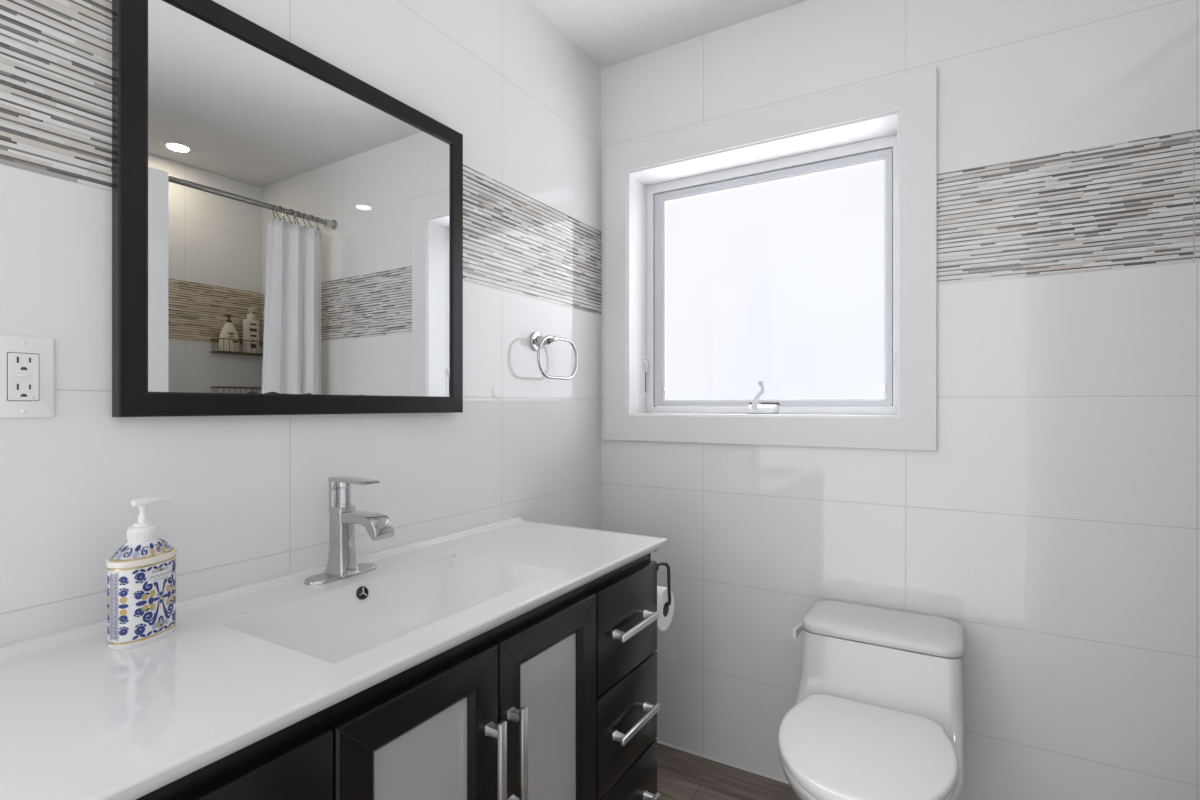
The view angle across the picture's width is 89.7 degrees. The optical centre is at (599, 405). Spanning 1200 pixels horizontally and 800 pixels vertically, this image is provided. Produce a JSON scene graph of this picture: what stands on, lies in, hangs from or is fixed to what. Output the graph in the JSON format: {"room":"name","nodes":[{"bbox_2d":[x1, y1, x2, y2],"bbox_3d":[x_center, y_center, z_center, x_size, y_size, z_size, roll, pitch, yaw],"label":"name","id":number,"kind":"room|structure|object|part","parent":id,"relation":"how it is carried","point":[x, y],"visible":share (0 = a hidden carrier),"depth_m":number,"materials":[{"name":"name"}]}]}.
{"room":"bathroom","nodes":[
{"label":"bathroom","id":0,"kind":"room"},
{"bbox_2d":[0,0,601,645],"bbox_3d":[-0.538,-0.033,1.426,0.102,2.440,2.200,0,0,31],"label":"wall","id":1,"kind":"structure","parent":0,"point":[249,493],"depth_m":1.25,"materials":[{"name":"tile"}]},
{"bbox_2d":[0,334,54,418],"bbox_3d":[-0.816,-0.040,0.853,0.009,0.117,0.071,0,0,31],"label":"power outlet","id":2,"kind":"object","parent":1,"relation":"attached to","point":[27,363],"visible":1,"depth_m":0.85,"materials":[{"name":"white plastic"}]},
{"bbox_2d":[8,353,38,400],"bbox_3d":[-0.814,-0.040,0.851,0.002,0.066,0.033,0,0,31],"label":"socket","id":3,"kind":"object","parent":2,"relation":"attached to","point":[23,368],"depth_m":0.85,"materials":[{"name":"grey plastic"}]},
{"bbox_2d":[112,0,462,416],"bbox_3d":[-0.560,-0.344,1.257,0.024,0.724,0.746,0,0,31],"label":"wall mirror","id":4,"kind":"object","parent":1,"relation":"attached to","point":[287,229],"visible":1,"depth_m":1.14,"materials":[{"name":"black paint"}]},
{"bbox_2d":[530,332,577,379],"bbox_3d":[-0.152,-0.156,1.914,0.066,0.149,0.218,0,0,31],"label":"towel ring","id":5,"kind":"object","parent":1,"relation":"attached to","point":[537,341],"visible":1,"depth_m":1.87,"materials":[{"name":"silver metal"}]},
{"bbox_3d":[-0.180,-0.201,1.881,0.052,0.060,0.060,0,0,31],"label":"mounting post","id":6,"kind":"part","parent":5,"relation":"part of","materials":[{"name":"silver metal"}]},
{"bbox_2d":[529,0,806,68],"bbox_3d":[0.527,-1.283,0.792,2.580,0.060,2.200,0,0,31],"label":"ceiling","id":7,"kind":"structure","parent":0,"point":[609,32],"depth_m":1.96,"materials":[{"name":"white paint"}]},
{"bbox_2d":[657,743,798,799],"bbox_3d":[0.527,1.217,0.792,2.580,0.060,2.200,0,0,31],"label":"floor","id":8,"kind":"structure","parent":0,"point":[681,775],"depth_m":1.90,"materials":[{"name":"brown wood"}]},
{"bbox_2d":[136,553,659,799],"bbox_3d":[-0.354,0.782,1.142,0.498,0.810,1.250,0,0,31],"label":"vanity cabinet","id":9,"kind":"object","parent":8,"relation":"on","point":[557,700],"visible":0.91,"depth_m":1.03,"materials":[{"name":"black paint"}]},
{"bbox_3d":[-0.420,0.520,0.631,0.022,0.230,0.301,0,0,31],"label":"drawer","id":10,"kind":"part","parent":9,"relation":"part of","materials":[{"name":"black paint"}]},
{"bbox_2d":[0,517,666,799],"bbox_3d":[-0.361,0.400,1.142,0.496,0.133,1.260,0,0,31],"label":"sink","id":11,"kind":"object","parent":9,"relation":"in","point":[82,718],"visible":0.87,"depth_m":0.83,"materials":[{"name":"white ceramic"}]},
{"bbox_2d":[106,496,176,649],"bbox_3d":[-0.672,0.239,0.886,0.062,0.207,0.095,0,0,9],"label":"soap bottle","id":12,"kind":"object","parent":11,"relation":"on","point":[141,578],"visible":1,"depth_m":0.86,"materials":[{"name":"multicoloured ceramic"}]},
{"bbox_3d":[-0.672,0.159,0.886,0.016,0.031,0.016,0,0,9],"label":"pump stem","id":13,"kind":"part","parent":12,"relation":"part of","materials":[{"name":"white plastic"}]},
{"bbox_2d":[304,476,394,585],"bbox_3d":[-0.477,0.243,1.189,0.160,0.198,0.155,0,0,31],"label":"faucet","id":14,"kind":"object","parent":11,"relation":"on","point":[343,516],"visible":1,"depth_m":1.19,"materials":[{"name":"silver metal"}]},
{"bbox_3d":[-0.519,0.339,1.214,0.051,0.008,0.155,0,0,31],"label":"plate","id":15,"kind":"part","parent":14,"relation":"part of","materials":[{"name":"silver metal"}]},
{"bbox_3d":[-0.488,0.156,1.196,0.112,0.025,0.037,0,0,31],"label":"lever","id":16,"kind":"part","parent":14,"relation":"part of","materials":[{"name":"silver metal"}]},
{"bbox_3d":[-0.466,0.233,1.183,0.134,0.044,0.045,0,0,31],"label":"spout","id":17,"kind":"part","parent":14,"relation":"part of","materials":[{"name":"silver metal"}]},
{"bbox_3d":[-0.261,0.744,0.898,0.022,0.674,0.311,0,0,31],"label":"cabinet door","id":18,"kind":"part","parent":9,"relation":"part of","materials":[{"name":"black paint"}]},
{"bbox_3d":[-0.264,0.744,0.900,0.004,0.554,0.191,0,0,31],"label":"glass panel","id":19,"kind":"part","parent":9,"relation":"part of","materials":[{"name":"grey glass"}]},
{"bbox_3d":[-0.171,0.615,0.995,0.033,0.190,0.018,0,0,31],"label":"handle","id":20,"kind":"part","parent":9,"relation":"part of","materials":[{"name":"silver metal"}]},
{"bbox_3d":[-0.142,0.615,1.044,0.033,0.190,0.018,0,0,31],"label":"handle","id":21,"kind":"part","parent":9,"relation":"part of","materials":[{"name":"silver metal"}]},
{"bbox_3d":[-0.098,0.744,1.173,0.022,0.674,0.318,0,0,31],"label":"cabinet door","id":22,"kind":"part","parent":9,"relation":"part of","materials":[{"name":"black paint"}]},
{"bbox_3d":[-0.101,0.744,1.175,0.004,0.554,0.198,0,0,31],"label":"glass panel","id":23,"kind":"part","parent":9,"relation":"part of","materials":[{"name":"grey glass"}]},
{"bbox_3d":[0.063,0.520,1.443,0.022,0.230,0.301,0,0,31],"label":"drawer","id":24,"kind":"part","parent":9,"relation":"part of","materials":[{"name":"black paint"}]},
{"bbox_3d":[0.063,0.751,1.443,0.022,0.223,0.301,0,0,31],"label":"drawer","id":25,"kind":"part","parent":9,"relation":"part of","materials":[{"name":"black paint"}]},
{"bbox_3d":[0.063,0.974,1.443,0.022,0.215,0.301,0,0,31],"label":"drawer","id":26,"kind":"part","parent":9,"relation":"part of","materials":[{"name":"black paint"}]},
{"bbox_3d":[0.087,0.751,1.429,0.033,0.018,0.190,0,0,31],"label":"handle","id":27,"kind":"part","parent":9,"relation":"part of","materials":[{"name":"silver metal"}]},
{"bbox_3d":[0.087,0.520,1.429,0.033,0.018,0.190,0,0,31],"label":"handle","id":28,"kind":"part","parent":9,"relation":"part of","materials":[{"name":"silver metal"}]},
{"bbox_3d":[0.087,0.974,1.429,0.033,0.018,0.190,0,0,31],"label":"handle","id":29,"kind":"part","parent":9,"relation":"part of","materials":[{"name":"silver metal"}]},
{"bbox_2d":[652,560,670,606],"bbox_3d":[0.125,0.473,1.619,0.124,0.134,0.060,0,0,31],"label":"toilet paper holder","id":30,"kind":"object","parent":9,"relation":"attached to","point":[668,604],"visible":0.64,"depth_m":1.60,"materials":[{"name":"black metal"}]},
{"bbox_3d":[0.126,0.478,1.620,0.124,0.124,0.057,0,0,31],"label":"hanger arm","id":31,"kind":"part","parent":30,"relation":"part of","materials":[{"name":"black metal"}]},
{"bbox_2d":[657,586,673,630],"bbox_3d":[0.135,0.547,1.643,0.098,0.112,0.112,0,0,31],"label":"toilet paper roll","id":32,"kind":"object","parent":30,"relation":"hanging from","point":[666,613],"visible":0.38,"depth_m":1.61,"materials":[{"name":"white paper"}]},
{"bbox_2d":[778,600,963,799],"bbox_3d":[0.633,0.884,1.442,0.409,0.608,0.710,0,0,31],"label":"toilet","id":33,"kind":"object","parent":8,"relation":"on","point":[877,711],"visible":1,"depth_m":1.45,"materials":[{"name":"white ceramic"}]},
{"bbox_3d":[0.571,0.634,1.704,0.023,0.032,0.077,0,0,40],"label":"flush lever","id":34,"kind":"part","parent":33,"relation":"part of","materials":[{"name":"white plastic"}]},
{"bbox_3d":[0.573,0.772,1.316,0.356,0.014,0.427,0,0,31],"label":"seat","id":35,"kind":"part","parent":33,"relation":"part of","materials":[{"name":"white plastic"}]},
{"bbox_3d":[0.573,0.751,1.316,0.360,0.022,0.432,0,0,31],"label":"lid","id":36,"kind":"part","parent":33,"relation":"part of","materials":[{"name":"white plastic"}]},
{"bbox_3d":[0.766,0.596,1.641,0.383,0.033,0.234,0,0,31],"label":"tank lid","id":37,"kind":"part","parent":33,"relation":"part of","materials":[{"name":"white ceramic"}]},
{"bbox_2d":[601,0,1199,799],"bbox_3d":[1.058,-0.033,1.686,2.380,2.440,0.122,0,0,31],"label":"wall","id":38,"kind":"structure","parent":0,"point":[1053,517],"depth_m":1.60,"materials":[{"name":"tile"}]},
{"bbox_2d":[657,741,789,784],"bbox_3d":[1.026,1.185,1.633,2.380,0.008,0.008,0,0,31],"label":"trim","id":39,"kind":"structure","parent":38,"relation":"attached to","point":[659,742],"depth_m":2.00,"materials":[{"name":"white"}]},
{"bbox_2d":[604,67,936,450],"bbox_3d":[0.521,-0.406,2.023,1.069,1.065,0.190,0,0,31],"label":"window","id":40,"kind":"structure","parent":38,"relation":"in","point":[891,121],"depth_m":1.95,"materials":[{"name":"white wood"}]},
{"bbox_3d":[0.169,-0.100,2.275,0.004,0.145,0.028,0,0,31],"label":"lock plate","id":41,"kind":"part","parent":40,"relation":"part of","materials":[{"name":"white plastic"}]},
{"bbox_3d":[0.173,-0.147,2.263,0.013,0.042,0.026,0,0,13],"label":"lock lever","id":42,"kind":"part","parent":40,"relation":"part of","materials":[{"name":"white plastic"}]},
{"bbox_3d":[0.529,-0.035,2.024,0.022,0.095,0.067,0,0,-14],"label":"crank arm","id":43,"kind":"part","parent":40,"relation":"part of","materials":[{"name":"grey metal"}]},
{"bbox_3d":[0.560,-0.403,2.087,0.869,0.864,0.040,0,0,31],"label":"frame","id":44,"kind":"part","parent":40,"relation":"part of","materials":[{"name":"white plastic"}]},
{"bbox_3d":[0.562,-0.397,2.086,0.815,0.801,0.029,0,0,31],"label":"sash","id":45,"kind":"part","parent":40,"relation":"part of","materials":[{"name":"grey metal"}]},
{"bbox_3d":[0.900,-0.147,1.831,0.026,0.042,0.013,0,0,-42],"label":"lock lever","id":46,"kind":"part","parent":40,"relation":"part of","materials":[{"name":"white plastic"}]}
]}

